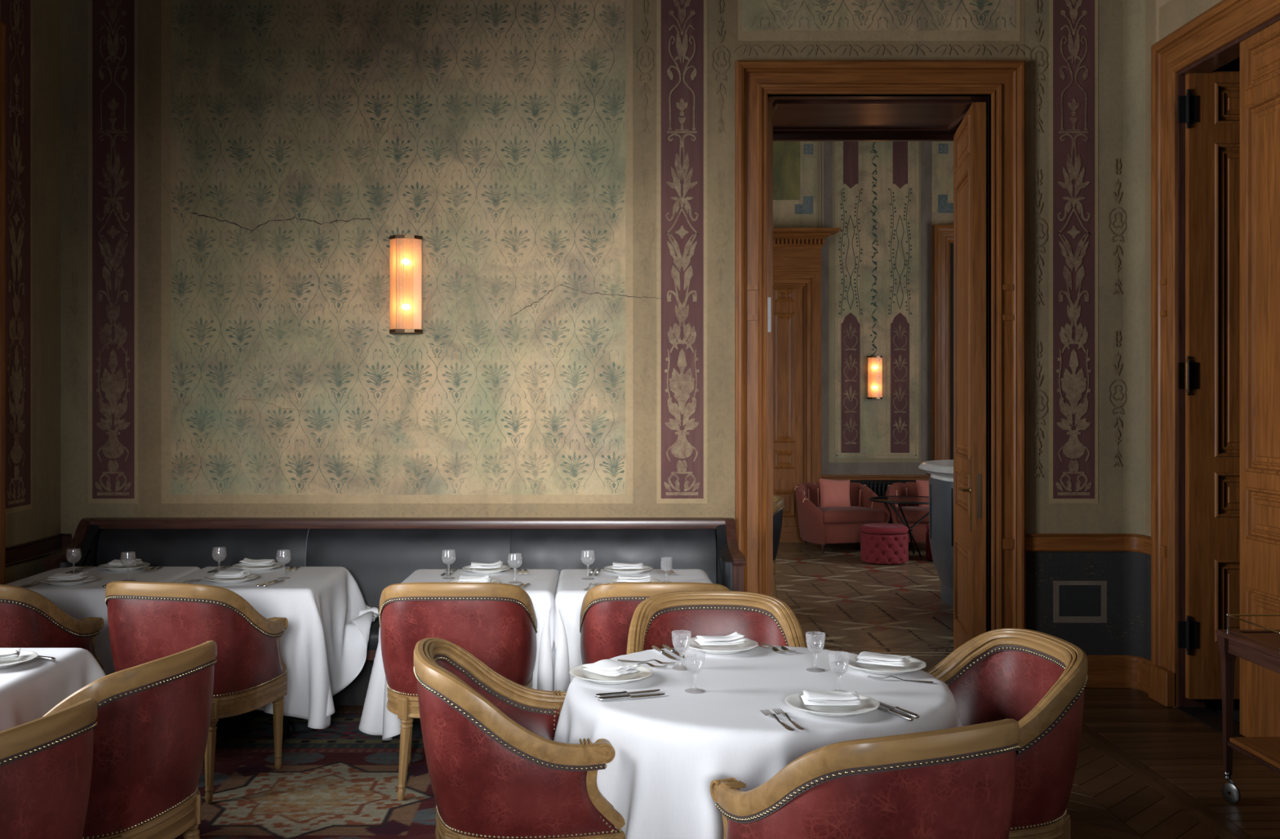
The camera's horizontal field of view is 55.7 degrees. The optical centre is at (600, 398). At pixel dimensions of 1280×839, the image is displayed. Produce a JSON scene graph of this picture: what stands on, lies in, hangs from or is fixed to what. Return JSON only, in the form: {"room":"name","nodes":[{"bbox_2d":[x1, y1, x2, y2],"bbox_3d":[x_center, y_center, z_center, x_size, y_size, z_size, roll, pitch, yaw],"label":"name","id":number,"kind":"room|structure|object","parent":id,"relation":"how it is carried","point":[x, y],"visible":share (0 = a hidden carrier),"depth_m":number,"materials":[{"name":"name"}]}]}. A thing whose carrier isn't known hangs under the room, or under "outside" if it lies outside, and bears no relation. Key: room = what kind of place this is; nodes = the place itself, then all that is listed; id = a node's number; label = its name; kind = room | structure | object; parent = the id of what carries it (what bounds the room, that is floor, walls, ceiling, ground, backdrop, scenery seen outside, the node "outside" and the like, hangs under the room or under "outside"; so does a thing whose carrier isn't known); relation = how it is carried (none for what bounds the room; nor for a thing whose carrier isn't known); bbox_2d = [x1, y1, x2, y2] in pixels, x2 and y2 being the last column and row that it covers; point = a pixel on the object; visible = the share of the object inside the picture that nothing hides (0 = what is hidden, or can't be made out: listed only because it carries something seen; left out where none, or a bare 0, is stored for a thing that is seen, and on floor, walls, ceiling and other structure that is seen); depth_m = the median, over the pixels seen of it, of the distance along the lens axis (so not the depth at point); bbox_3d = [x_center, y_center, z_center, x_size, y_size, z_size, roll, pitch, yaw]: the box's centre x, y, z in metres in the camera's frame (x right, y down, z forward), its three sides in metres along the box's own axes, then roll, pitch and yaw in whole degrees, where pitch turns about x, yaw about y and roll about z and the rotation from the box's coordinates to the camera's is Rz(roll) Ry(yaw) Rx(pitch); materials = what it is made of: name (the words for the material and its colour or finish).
{"room":"restaurant","nodes":[
{"label":"restaurant","id":0,"kind":"room"},
{"bbox_2d":[0,0,60,584],"bbox_3d":[-3.207,-0.650,2.210,0.256,4.600,9.420,0,0,0],"label":"wall","id":1,"kind":"structure","parent":0,"point":[33,27],"depth_m":6.58,"materials":[{"name":"paint"}]},
{"bbox_2d":[0,19,5,584],"bbox_3d":[-3.085,-0.138,5.475,0.104,3.576,1.422,0,0,0],"label":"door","id":2,"kind":"structure","parent":1,"relation":"in","point":[2,25],"depth_m":6.14,"materials":[{"name":"brown wood"}]},
{"bbox_2d":[7,0,26,505],"bbox_3d":[-3.081,-1.066,6.389,0.001,3.248,0.205,0,0,0],"label":"wall panel","id":3,"kind":"object","parent":1,"relation":"attached to","point":[16,9],"depth_m":6.39,"materials":[{"name":"paint"}]},
{"bbox_2d":[5,533,62,567],"bbox_3d":[-3.072,0.823,6.580,0.026,0.101,0.680,0,0,0],"label":"trim","id":4,"kind":"structure","parent":1,"relation":"attached to","point":[15,554],"depth_m":6.55,"materials":[{"name":"brown wood"}]},
{"bbox_2d":[60,0,1126,655],"bbox_3d":[1.232,-0.750,7.427,8.935,4.800,1.026,0,0,0],"label":"wall","id":5,"kind":"structure","parent":0,"point":[237,177],"depth_m":6.92,"materials":[{"name":"beige paint"}]},
{"bbox_2d":[62,533,71,549],"bbox_3d":[-3.051,0.823,6.907,0.068,0.101,0.026,0,0,0],"label":"trim","id":6,"kind":"structure","parent":5,"relation":"attached to","point":[66,538],"depth_m":6.91,"materials":[{"name":"brown wood"}]},
{"bbox_2d":[97,0,131,496],"bbox_3d":[-2.779,-1.066,6.916,0.205,3.248,0.001,0,0,0],"label":"wall panel","id":7,"kind":"object","parent":5,"relation":"attached to","point":[113,16],"depth_m":6.92,"materials":[{"name":"paint"}]},
{"bbox_2d":[389,235,423,333],"bbox_3d":[-1.104,-0.647,6.864,0.186,0.550,0.104,0,0,0],"label":"wall sconce","id":8,"kind":"object","parent":5,"relation":"attached to","point":[406,251],"visible":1,"depth_m":6.83,"materials":[{"name":"glass"}]},
{"bbox_2d":[666,0,700,496],"bbox_3d":[0.471,-1.066,6.916,0.205,3.248,0.001,0,0,0],"label":"wall panel","id":9,"kind":"object","parent":5,"relation":"attached to","point":[682,16],"depth_m":6.92,"materials":[{"name":"paint"}]},
{"bbox_2d":[734,60,1026,650],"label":"door","id":10,"kind":"structure","parent":5,"relation":"in","point":[761,119],"depth_m":6.90,"materials":[{"name":"brown wood"}]},
{"bbox_2d":[1057,0,1092,496],"bbox_3d":[2.711,-1.066,6.916,0.205,3.248,0.001,0,0,0],"label":"wall panel","id":11,"kind":"object","parent":5,"relation":"attached to","point":[1074,16],"depth_m":6.92,"materials":[{"name":"paint"}]},
{"bbox_2d":[1026,533,1124,551],"bbox_3d":[2.708,0.823,6.907,0.563,0.101,0.026,0,0,0],"label":"trim","id":12,"kind":"structure","parent":5,"relation":"attached to","point":[1034,542],"depth_m":6.91,"materials":[{"name":"brown wood"}]},
{"bbox_2d":[1084,655,1124,688],"bbox_3d":[2.708,1.558,6.909,0.563,0.183,0.022,0,0,0],"label":"baseboard","id":13,"kind":"structure","parent":5,"relation":"attached to","point":[1104,671],"depth_m":6.90,"materials":[{"name":"brown wood"}]},
{"bbox_2d":[248,542,1279,838],"bbox_3d":[1.133,1.700,5.782,8.735,0.101,16.565,0,0,0],"label":"floor","id":14,"kind":"structure","parent":0,"point":[1146,769],"depth_m":6.07,"materials":[{"name":"brown wood"}]},
{"bbox_2d":[173,711,436,838],"bbox_3d":[-0.516,1.644,4.281,3.882,0.009,4.162,0,0,0],"label":"oriental rug","id":15,"kind":"object","parent":14,"relation":"on","point":[339,780],"visible":0.18,"depth_m":5.15,"materials":[{"name":"carpet"}]},
{"bbox_2d":[0,697,97,838],"bbox_3d":[-1.581,1.191,2.893,0.629,0.897,0.667,0,0,15],"label":"armchair","id":16,"kind":"object","parent":15,"relation":"on","point":[46,762],"visible":1,"depth_m":2.82,"materials":[{"name":"leather"}]},
{"bbox_2d":[0,584,103,669],"bbox_3d":[-2.547,1.191,5.181,0.666,0.897,0.629,0,0,13],"label":"armchair","id":17,"kind":"object","parent":15,"relation":"on","point":[28,619],"visible":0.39,"depth_m":4.95,"materials":[{"name":"leather"}]},
{"bbox_2d":[43,640,217,838],"bbox_3d":[-1.511,1.191,3.623,0.629,0.897,0.667,0,0,15],"label":"armchair","id":18,"kind":"object","parent":15,"relation":"on","point":[151,731],"visible":0.69,"depth_m":3.44,"materials":[{"name":"leather"}]},
{"bbox_2d":[104,581,288,804],"bbox_3d":[-1.735,1.191,5.179,0.666,0.897,0.629,0,0,13],"label":"armchair","id":19,"kind":"object","parent":15,"relation":"on","point":[148,621],"visible":0.66,"depth_m":4.93,"materials":[{"name":"leather"}]},
{"bbox_2d":[378,582,537,800],"bbox_3d":[-0.605,1.191,5.181,0.666,0.897,0.629,0,0,0],"label":"armchair","id":20,"kind":"object","parent":15,"relation":"on","point":[495,623],"visible":0.8,"depth_m":4.92,"materials":[{"name":"leather"}]},
{"bbox_2d":[413,637,625,838],"bbox_3d":[-0.244,1.191,3.642,0.629,0.897,0.667,0,0,-10],"label":"armchair","id":21,"kind":"object","parent":15,"relation":"on","point":[496,768],"visible":0.9,"depth_m":3.35,"materials":[{"name":"leather"}]},
{"bbox_2d":[579,582,730,664],"bbox_3d":[0.245,1.191,5.181,0.666,0.897,0.629,0,0,0],"label":"armchair","id":22,"kind":"object","parent":15,"relation":"on","point":[607,611],"visible":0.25,"depth_m":4.91,"materials":[{"name":"leather"}]},
{"bbox_2d":[626,591,807,654],"bbox_3d":[0.427,1.191,4.373,0.666,0.897,0.629,0,0,0],"label":"armchair","id":23,"kind":"object","parent":15,"relation":"on","point":[759,617],"visible":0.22,"depth_m":4.62,"materials":[{"name":"leather"}]},
{"bbox_2d":[710,719,1020,838],"bbox_3d":[0.660,1.191,2.986,0.667,0.897,0.629,0,0,-24],"label":"armchair","id":24,"kind":"object","parent":15,"relation":"on","point":[956,783],"visible":1,"depth_m":2.70,"materials":[{"name":"leather"}]},
{"bbox_2d":[926,628,1088,838],"bbox_3d":[1.124,1.191,3.713,0.629,0.897,0.667,0,0,-9],"label":"armchair","id":25,"kind":"object","parent":15,"relation":"on","point":[1037,680],"visible":0.38,"depth_m":3.56,"materials":[{"name":"leather"}]},
{"bbox_3d":[-1.735,1.275,6.075,0.708,0.727,0.730,0,0,0],"label":"pedestal table","id":26,"kind":"object","parent":15,"relation":"on","visible":0},
{"bbox_2d":[169,566,378,728],"bbox_3d":[-1.655,1.215,6.097,0.935,0.640,1.167,0,0,0],"label":"tablecloth","id":27,"kind":"object","parent":26,"relation":"on","point":[324,642],"visible":0.43,"depth_m":5.76,"materials":[{"name":"white fabric"}]},
{"bbox_2d":[203,573,258,583],"bbox_3d":[-1.802,0.882,5.910,0.258,0.024,0.258,0,0,4],"label":"plate","id":28,"kind":"object","parent":27,"relation":"on","point":[211,578],"visible":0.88,"depth_m":5.89,"materials":[{"name":"ceramic"}]},
{"bbox_2d":[213,570,251,578],"bbox_3d":[-1.796,0.856,5.912,0.156,0.035,0.118,0,0,4],"label":"napkin","id":29,"kind":"object","parent":28,"relation":"on","point":[222,574],"visible":1,"depth_m":5.87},
{"bbox_2d":[231,561,282,571],"bbox_3d":[-1.792,0.882,6.330,0.258,0.024,0.258,0,0,0],"label":"plate","id":30,"kind":"object","parent":27,"relation":"on","point":[275,565],"visible":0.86,"depth_m":6.30,"materials":[{"name":"ceramic"}]},
{"bbox_2d":[240,558,276,566],"bbox_3d":[-1.791,0.856,6.333,0.171,0.035,0.113,0,0,0],"label":"napkin","id":31,"kind":"object","parent":30,"relation":"on","point":[246,562],"visible":1,"depth_m":6.29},
{"bbox_3d":[-2.510,1.275,6.075,0.708,0.727,0.730,0,0,0],"label":"pedestal table","id":32,"kind":"object","parent":15,"relation":"on","visible":0},
{"bbox_2d":[6,566,200,675],"bbox_3d":[-2.590,1.215,6.097,0.935,0.640,1.167,0,0,0],"label":"tablecloth","id":33,"kind":"object","parent":32,"relation":"on","point":[86,600],"visible":0.19,"depth_m":5.69,"materials":[{"name":"white fabric"}]},
{"bbox_2d":[40,574,97,586],"bbox_3d":[-2.565,0.882,5.841,0.258,0.024,0.258,0,0,-4],"label":"plate","id":34,"kind":"object","parent":33,"relation":"on","point":[89,578],"visible":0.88,"depth_m":5.81,"materials":[{"name":"ceramic"}]},
{"bbox_2d":[47,571,88,581],"bbox_3d":[-2.569,0.855,5.840,0.160,0.037,0.125,0,0,-4],"label":"napkin","id":35,"kind":"object","parent":34,"relation":"on","point":[58,576],"visible":1,"depth_m":5.79,"materials":[{"name":"fabric"}]},
{"bbox_2d":[97,561,150,571],"bbox_3d":[-2.487,0.882,6.325,0.258,0.024,0.258,0,0,0],"label":"plate","id":36,"kind":"object","parent":33,"relation":"on","point":[144,564],"visible":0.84,"depth_m":6.29,"materials":[{"name":"ceramic"}]},
{"bbox_2d":[107,559,143,566],"bbox_3d":[-2.482,0.856,6.328,0.156,0.035,0.118,0,0,0],"label":"napkin","id":37,"kind":"object","parent":36,"relation":"on","point":[116,562],"visible":0.97,"depth_m":6.29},
{"bbox_2d":[41,517,746,706],"bbox_3d":[-1.080,1.163,6.590,3.684,0.975,0.610,0,0,0],"label":"banquette","id":38,"kind":"object","parent":14,"relation":"on","point":[379,553],"visible":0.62,"depth_m":6.74,"materials":[{"name":"leather"}]},
{"bbox_2d":[59,524,102,568],"bbox_3d":[-2.835,0.953,6.638,0.050,0.495,0.485,0,0,0],"label":"cushion","id":39,"kind":"object","parent":38,"relation":"on","point":[89,540],"depth_m":6.68,"materials":[{"name":"black leather"}]},
{"bbox_2d":[96,528,308,568],"bbox_3d":[-2.217,0.966,6.750,1.165,0.468,0.120,0,0,0],"label":"cushion","id":40,"kind":"object","parent":38,"relation":"on","point":[156,547],"depth_m":6.73,"materials":[{"name":"black leather"}]},
{"bbox_2d":[367,615,379,649],"bbox_3d":[-1.080,1.246,6.503,3.460,0.128,0.435,0,0,0],"label":"seat cushion","id":41,"kind":"object","parent":38,"relation":"on","point":[373,642],"depth_m":6.30,"materials":[{"name":"black leather"}]},
{"bbox_2d":[306,528,511,610],"bbox_3d":[-1.067,0.966,6.750,1.135,0.468,0.120,0,0,0],"label":"cushion","id":42,"kind":"object","parent":38,"relation":"on","point":[377,559],"depth_m":6.73,"materials":[{"name":"black leather"}]},
{"bbox_2d":[510,528,716,583],"bbox_3d":[0.072,0.966,6.750,1.145,0.468,0.120,0,0,0],"label":"cushion","id":43,"kind":"object","parent":38,"relation":"on","point":[559,549],"depth_m":6.73,"materials":[{"name":"black leather"}]},
{"bbox_2d":[715,524,732,591],"bbox_3d":[0.675,0.953,6.638,0.050,0.495,0.485,0,0,0],"label":"armrest","id":44,"kind":"object","parent":38,"relation":"on","point":[723,540],"depth_m":6.63,"materials":[{"name":"black leather"}]},
{"bbox_2d":[773,495,784,598],"bbox_3d":[1.089,1.202,9.300,0.629,0.897,0.667,0,0,-2],"label":"armchair","id":45,"kind":"object","parent":14,"relation":"on","point":[778,501],"visible":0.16,"depth_m":9.08,"materials":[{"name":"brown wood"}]},
{"bbox_2d":[794,481,890,553],"bbox_3d":[2.599,1.294,13.264,0.951,0.712,0.832,0,0,-16],"label":"lounge chair","id":46,"kind":"object","parent":14,"relation":"on","point":[822,526],"visible":0.82,"depth_m":12.94,"materials":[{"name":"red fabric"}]},
{"bbox_2d":[818,478,850,506],"bbox_3d":[2.583,1.060,13.309,0.378,0.367,0.169,0,0,-5],"label":"cushion","id":47,"kind":"object","parent":46,"relation":"on","point":[833,493],"visible":0.86,"depth_m":13.26,"materials":[{"name":"pink fabric"}]},
{"bbox_2d":[816,506,884,524],"bbox_3d":[2.617,1.255,13.202,0.750,0.140,0.700,0,0,-16],"label":"seat cushion","id":48,"kind":"object","parent":46,"relation":"on","point":[852,514],"depth_m":12.89,"materials":[{"name":"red fabric"}]},
{"bbox_2d":[852,481,911,523],"bbox_3d":[3.069,1.302,13.880,1.108,0.695,0.100,0,0,0],"label":"radiator","id":49,"kind":"object","parent":14,"relation":"on","point":[883,486],"visible":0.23,"depth_m":13.86,"materials":[{"name":"black metal"}]},
{"bbox_2d":[860,523,908,564],"bbox_3d":[2.860,1.457,12.180,0.472,0.362,0.472,0,0,0],"label":"ottoman","id":50,"kind":"object","parent":14,"relation":"on","point":[880,543],"visible":1,"depth_m":11.99,"materials":[{"name":"fabric"}]},
{"bbox_2d":[868,495,928,558],"bbox_3d":[3.220,1.344,12.600,0.838,0.599,0.838,0,0,0],"label":"coffee table","id":51,"kind":"object","parent":14,"relation":"on","point":[900,500],"visible":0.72,"depth_m":12.58,"materials":[{"name":"black metal"}]},
{"bbox_2d":[884,481,928,542],"bbox_3d":[3.606,1.294,13.264,0.951,0.712,0.832,0,0,10],"label":"lounge chair","id":52,"kind":"object","parent":14,"relation":"on","point":[913,513],"visible":0.26,"depth_m":12.95,"materials":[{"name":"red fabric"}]},
{"bbox_2d":[896,506,928,523],"bbox_3d":[3.595,1.255,13.201,0.750,0.140,0.700,0,0,10],"label":"seat cushion","id":53,"kind":"object","parent":52,"relation":"on","point":[913,514],"depth_m":12.90,"materials":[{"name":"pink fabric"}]},
{"bbox_2d":[915,480,928,506],"bbox_3d":[3.664,1.060,13.281,0.376,0.361,0.168,0,0,5],"label":"cushion","id":54,"kind":"object","parent":52,"relation":"on","point":[922,486],"visible":0.17,"depth_m":13.28,"materials":[{"name":"pink fabric"}]},
{"bbox_2d":[925,523,933,560],"bbox_3d":[3.560,1.457,12.320,0.472,0.362,0.472,0,0,-20],"label":"ottoman","id":55,"kind":"object","parent":14,"relation":"on","point":[928,552],"visible":0.17,"depth_m":12.30,"materials":[{"name":"fabric"}]},
{"bbox_2d":[918,459,953,606],"bbox_3d":[3.710,1.087,9.760,2.180,1.125,1.440,0,0,0],"label":"bar counter","id":56,"kind":"object","parent":14,"relation":"on","point":[941,472],"depth_m":9.63,"materials":[{"name":"grey stone"}]},
{"bbox_2d":[1215,613,1279,804],"bbox_3d":[2.800,1.264,4.551,0.540,0.772,0.857,0,0,0],"label":"trolley","id":57,"kind":"object","parent":14,"relation":"on","point":[1261,647],"visible":1,"depth_m":4.89,"materials":[{"name":"brown wood"}]},
{"bbox_2d":[1229,737,1279,768],"bbox_3d":[2.800,1.391,4.560,0.470,0.018,0.770,0,0,0],"label":"shelf","id":58,"kind":"object","parent":57,"relation":"attached to","point":[1265,751],"depth_m":4.80,"materials":[{"name":"brown wood"}]},
{"bbox_2d":[773,141,953,496],"bbox_3d":[1.750,-1.294,14.058,7.700,5.887,0.125,0,0,0],"label":"wall","id":59,"kind":"structure","parent":0,"point":[886,198],"depth_m":14.00,"materials":[{"name":"beige paint"}]},
{"bbox_2d":[773,227,840,542],"bbox_3d":[1.910,-0.143,13.857,1.639,3.585,0.285,0,0,0],"label":"door","id":60,"kind":"structure","parent":59,"relation":"in","point":[797,251],"depth_m":13.94,"materials":[{"name":"brown wood"}]},
{"bbox_2d":[866,355,882,399],"bbox_3d":[3.170,-0.243,13.947,0.168,0.498,0.094,0,0,0],"label":"wall sconce","id":61,"kind":"object","parent":59,"relation":"attached to","point":[874,363],"visible":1,"depth_m":13.91,"materials":[{"name":"glass"}]},
{"bbox_2d":[822,475,930,479],"bbox_3d":[3.198,0.912,13.955,1.307,0.056,0.090,0,0,0],"label":"trim","id":62,"kind":"structure","parent":59,"relation":"attached to","point":[824,477],"depth_m":13.94,"materials":[{"name":"brown wood"}]},
{"bbox_2d":[932,224,953,460],"bbox_3d":[4.617,-0.177,13.945,1.555,3.653,0.110,0,0,0],"label":"door","id":63,"kind":"structure","parent":59,"relation":"in","point":[942,234],"depth_m":13.93,"materials":[{"name":"brown wood"}]},
{"bbox_2d":[1123,0,1222,661],"bbox_3d":[3.105,-0.650,2.210,0.230,4.600,9.420,0,0,0],"label":"wall","id":64,"kind":"structure","parent":0,"point":[1145,22],"depth_m":6.88,"materials":[{"name":"paint"}]},
{"bbox_2d":[1124,533,1144,553],"bbox_3d":[3.038,0.823,6.878,0.127,0.101,0.045,0,0,45],"label":"trim","id":65,"kind":"structure","parent":64,"relation":"attached to","point":[1132,542],"depth_m":6.89,"materials":[{"name":"brown wood"}]},
{"bbox_2d":[1124,655,1151,693],"bbox_3d":[3.039,1.558,6.799,0.240,0.183,0.155,0,0,45],"label":"baseboard","id":66,"kind":"structure","parent":64,"relation":"attached to","point":[1133,664],"depth_m":6.87,"materials":[{"name":"brown wood"}]},
{"bbox_2d":[1141,535,1151,555],"bbox_3d":[3.067,0.823,6.750,0.026,0.101,0.160,0,0,0],"label":"trim","id":67,"kind":"structure","parent":64,"relation":"attached to","point":[1147,540],"depth_m":6.78,"materials":[{"name":"brown wood"}]},
{"bbox_2d":[1148,0,1279,737],"bbox_3d":[3.369,-0.139,5.865,0.693,3.618,1.620,0,0,0],"label":"door","id":68,"kind":"structure","parent":64,"relation":"in","point":[1215,135],"depth_m":6.40,"materials":[{"name":"brown wood"}]},
{"bbox_2d":[1213,57,1239,71],"bbox_3d":[4.160,-0.650,5.160,1.880,4.600,3.520,0,0,0],"label":"wall","id":69,"kind":"structure","parent":0,"point":[1234,65],"depth_m":6.89,"materials":[{"name":"paint"}]},
{"bbox_3d":[-0.598,1.275,5.985,0.708,0.727,0.730,0,0,0],"label":"pedestal table","id":70,"kind":"object","parent":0,"visible":0},
{"bbox_2d":[358,568,559,740],"bbox_3d":[-0.679,1.229,5.991,0.936,0.669,1.165,0,0,0],"label":"tablecloth","id":71,"kind":"object","parent":70,"relation":"on","point":[376,719],"visible":0.27,"depth_m":5.58,"materials":[{"name":"white fabric"}]},
{"bbox_2d":[447,578,500,582],"bbox_3d":[-0.600,0.882,5.760,0.253,0.023,0.253,0,0,0],"label":"plate","id":72,"kind":"object","parent":71,"relation":"on","point":[493,580],"visible":0.07,"depth_m":5.80,"materials":[{"name":"ceramic"}]},
{"bbox_2d":[458,574,492,582],"bbox_3d":[-0.595,0.856,5.763,0.156,0.035,0.118,0,0,0],"label":"napkin","id":73,"kind":"object","parent":72,"relation":"on","point":[482,579],"visible":0.95,"depth_m":5.72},
{"bbox_2d":[462,564,511,573],"bbox_3d":[-0.585,0.882,6.235,0.253,0.023,0.253,0,0,-4],"label":"plate","id":74,"kind":"object","parent":71,"relation":"on","point":[504,567],"visible":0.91,"depth_m":6.21,"materials":[{"name":"ceramic"}]},
{"bbox_2d":[469,560,502,568],"bbox_3d":[-0.586,0.857,6.232,0.171,0.035,0.113,0,0,-4],"label":"napkin","id":75,"kind":"object","parent":74,"relation":"on","point":[498,564],"visible":1,"depth_m":6.19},
{"bbox_3d":[0.172,1.275,5.985,0.708,0.727,0.730,0,0,0],"label":"pedestal table","id":76,"kind":"object","parent":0,"visible":0},
{"bbox_2d":[554,568,712,691],"bbox_3d":[0.253,1.229,5.991,0.936,0.669,1.165,0,0,0],"label":"tablecloth","id":77,"kind":"object","parent":76,"relation":"on","point":[570,594],"visible":0.25,"depth_m":5.59,"materials":[{"name":"white fabric"}]},
{"bbox_2d":[604,565,652,574],"bbox_3d":[0.144,0.882,6.221,0.253,0.023,0.253,0,0,0],"label":"plate","id":78,"kind":"object","parent":77,"relation":"on","point":[631,571],"visible":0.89,"depth_m":6.20,"materials":[{"name":"ceramic"}]},
{"bbox_2d":[611,562,643,569],"bbox_3d":[0.140,0.858,6.222,0.165,0.029,0.114,0,0,0],"label":"napkin","id":79,"kind":"object","parent":78,"relation":"on","point":[616,566],"visible":1,"depth_m":6.18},
{"bbox_2d":[608,577,661,583],"bbox_3d":[0.165,0.882,5.770,0.253,0.023,0.253,0,0,0],"label":"plate","id":80,"kind":"object","parent":77,"relation":"on","point":[613,580],"visible":0.08,"depth_m":5.80,"materials":[{"name":"ceramic"}]},
{"bbox_2d":[617,573,652,582],"bbox_3d":[0.164,0.857,5.767,0.171,0.035,0.113,0,0,0],"label":"napkin","id":81,"kind":"object","parent":80,"relation":"on","point":[647,578],"visible":0.98,"depth_m":5.73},
{"bbox_3d":[-2.225,1.275,3.970,0.720,0.727,0.760,0,0,0],"label":"pedestal table","id":82,"kind":"object","parent":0,"visible":0},
{"bbox_2d":[0,648,106,731],"bbox_3d":[-2.235,1.265,3.969,1.221,0.739,1.207,0,0,0],"label":"tablecloth","id":83,"kind":"object","parent":82,"relation":"on","point":[29,690],"visible":0.3,"depth_m":4.01,"materials":[{"name":"white fabric"}]},
{"bbox_2d":[0,649,38,669],"bbox_3d":[-2.030,0.881,4.055,0.269,0.024,0.269,0,0,-20],"label":"plate","id":84,"kind":"object","parent":83,"relation":"on","point":[24,655],"visible":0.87,"depth_m":4.09,"materials":[{"name":"ceramic"}]},
{"bbox_2d":[0,648,21,660],"bbox_3d":[-2.034,0.857,4.055,0.165,0.029,0.114,0,0,-20],"label":"napkin","id":85,"kind":"object","parent":84,"relation":"on","point":[11,654],"visible":1,"depth_m":4.04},
{"bbox_3d":[0.500,1.274,3.835,1.176,0.729,1.176,0,0,0],"label":"pedestal table","id":86,"kind":"object","parent":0,"visible":0},
{"bbox_2d":[553,644,962,838],"bbox_3d":[0.497,1.266,3.834,1.392,0.741,1.401,0,0,-17],"label":"tablecloth","id":87,"kind":"object","parent":86,"relation":"on","point":[669,748],"visible":0.56,"depth_m":3.43,"materials":[{"name":"white fabric"}]},
{"bbox_2d":[568,662,653,684],"bbox_3d":[0.035,0.881,3.857,0.269,0.024,0.269,0,0,-42],"label":"plate","id":88,"kind":"object","parent":87,"relation":"on","point":[578,672],"visible":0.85,"depth_m":3.84,"materials":[{"name":"ceramic"}]},
{"bbox_2d":[582,659,640,676],"bbox_3d":[0.037,0.854,3.854,0.125,0.037,0.160,0,0,-42],"label":"napkin","id":89,"kind":"object","parent":88,"relation":"on","point":[608,668],"visible":1,"depth_m":3.82,"materials":[{"name":"fabric"}]},
{"bbox_2d":[595,688,660,697],"bbox_3d":[0.085,0.888,3.650,0.214,0.012,0.019,0,0,-22],"label":"knife","id":90,"kind":"object","parent":87,"relation":"on","point":[621,693],"visible":0.94,"depth_m":3.63,"materials":[{"name":"silver metal"}]},
{"bbox_2d":[597,693,664,701],"bbox_3d":[0.095,0.888,3.606,0.214,0.012,0.019,0,0,-19],"label":"knife","id":91,"kind":"object","parent":87,"relation":"on","point":[626,696],"visible":1,"depth_m":3.59,"materials":[{"name":"silver metal"}]},
{"bbox_2d":[683,637,758,654],"bbox_3d":[0.428,0.881,4.302,0.269,0.024,0.269,0,0,-10],"label":"plate","id":92,"kind":"object","parent":87,"relation":"on","point":[749,644],"visible":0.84,"depth_m":4.29,"materials":[{"name":"ceramic"}]},
{"bbox_2d":[694,631,746,645],"bbox_3d":[0.428,0.855,4.299,0.171,0.035,0.113,0,0,-10],"label":"napkin","id":93,"kind":"object","parent":92,"relation":"on","point":[735,638],"visible":1,"depth_m":4.26,"materials":[{"name":"fabric"}]},
{"bbox_2d":[760,709,795,730],"bbox_3d":[0.491,0.885,3.343,0.025,0.012,0.202,0,0,-14],"label":"fork","id":94,"kind":"object","parent":87,"relation":"on","point":[788,727],"visible":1,"depth_m":3.34,"materials":[{"name":"silver metal"}]},
{"bbox_2d":[772,708,804,729],"bbox_3d":[0.524,0.885,3.354,0.025,0.012,0.202,0,0,-12],"label":"fork","id":95,"kind":"object","parent":87,"relation":"on","point":[798,726],"visible":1,"depth_m":3.35,"materials":[{"name":"silver metal"}]},
{"bbox_2d":[805,633,825,670],"bbox_3d":[0.709,0.834,3.985,0.064,0.122,0.064,0,0,0],"label":"wine glass","id":96,"kind":"object","parent":87,"relation":"on","point":[824,633],"visible":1,"depth_m":3.98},
{"bbox_2d":[805,633,825,653],"bbox_3d":[0.709,0.806,3.985,0.064,0.066,0.064,0,0,0],"label":"bowl","id":97,"kind":"object","parent":96,"relation":"on","point":[824,633],"depth_m":3.98,"materials":[{"name":"clear glass"}]},
{"bbox_2d":[784,690,879,716],"bbox_3d":[0.665,0.881,3.470,0.269,0.024,0.269,0,0,4],"label":"plate","id":98,"kind":"object","parent":87,"relation":"on","point":[868,704],"visible":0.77,"depth_m":3.46,"materials":[{"name":"ceramic"}]},
{"bbox_2d":[800,690,862,706],"bbox_3d":[0.661,0.857,3.471,0.165,0.029,0.114,0,0,4],"label":"napkin","id":99,"kind":"object","parent":98,"relation":"on","point":[810,698],"visible":1,"depth_m":3.43,"materials":[{"name":"fabric"}]},
{"bbox_2d":[827,652,849,692],"bbox_3d":[0.725,0.834,3.675,0.064,0.122,0.064,0,0,0],"label":"wine glass","id":100,"kind":"object","parent":87,"relation":"on","point":[828,652],"visible":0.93,"depth_m":3.67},
{"bbox_2d":[827,652,849,675],"bbox_3d":[0.725,0.806,3.675,0.064,0.066,0.064,0,0,0],"label":"bowl","id":101,"kind":"object","parent":100,"relation":"on","point":[828,652],"depth_m":3.67,"materials":[{"name":"clear glass"}]},
{"bbox_2d":[843,653,926,675],"bbox_3d":[0.937,0.881,3.987,0.269,0.024,0.269,0,0,28],"label":"plate","id":102,"kind":"object","parent":87,"relation":"on","point":[915,664],"visible":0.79,"depth_m":3.97,"materials":[{"name":"ceramic"}]},
{"bbox_2d":[856,651,911,666],"bbox_3d":[0.934,0.857,3.990,0.165,0.029,0.114,0,0,28],"label":"napkin","id":103,"kind":"object","parent":102,"relation":"on","point":[864,657],"visible":1,"depth_m":3.96,"materials":[{"name":"fabric"}]},
{"bbox_2d":[877,706,913,721],"bbox_3d":[0.820,0.888,3.443,0.019,0.012,0.214,0,0,-23],"label":"knife","id":104,"kind":"object","parent":87,"relation":"on","point":[903,716],"visible":0.87,"depth_m":3.39,"materials":[{"name":"silver metal"}]},
{"bbox_2d":[878,701,919,719],"bbox_3d":[0.845,0.888,3.471,0.019,0.012,0.214,0,0,-22],"label":"knife","id":105,"kind":"object","parent":87,"relation":"on","point":[913,715],"visible":0.88,"depth_m":3.43,"materials":[{"name":"silver metal"}]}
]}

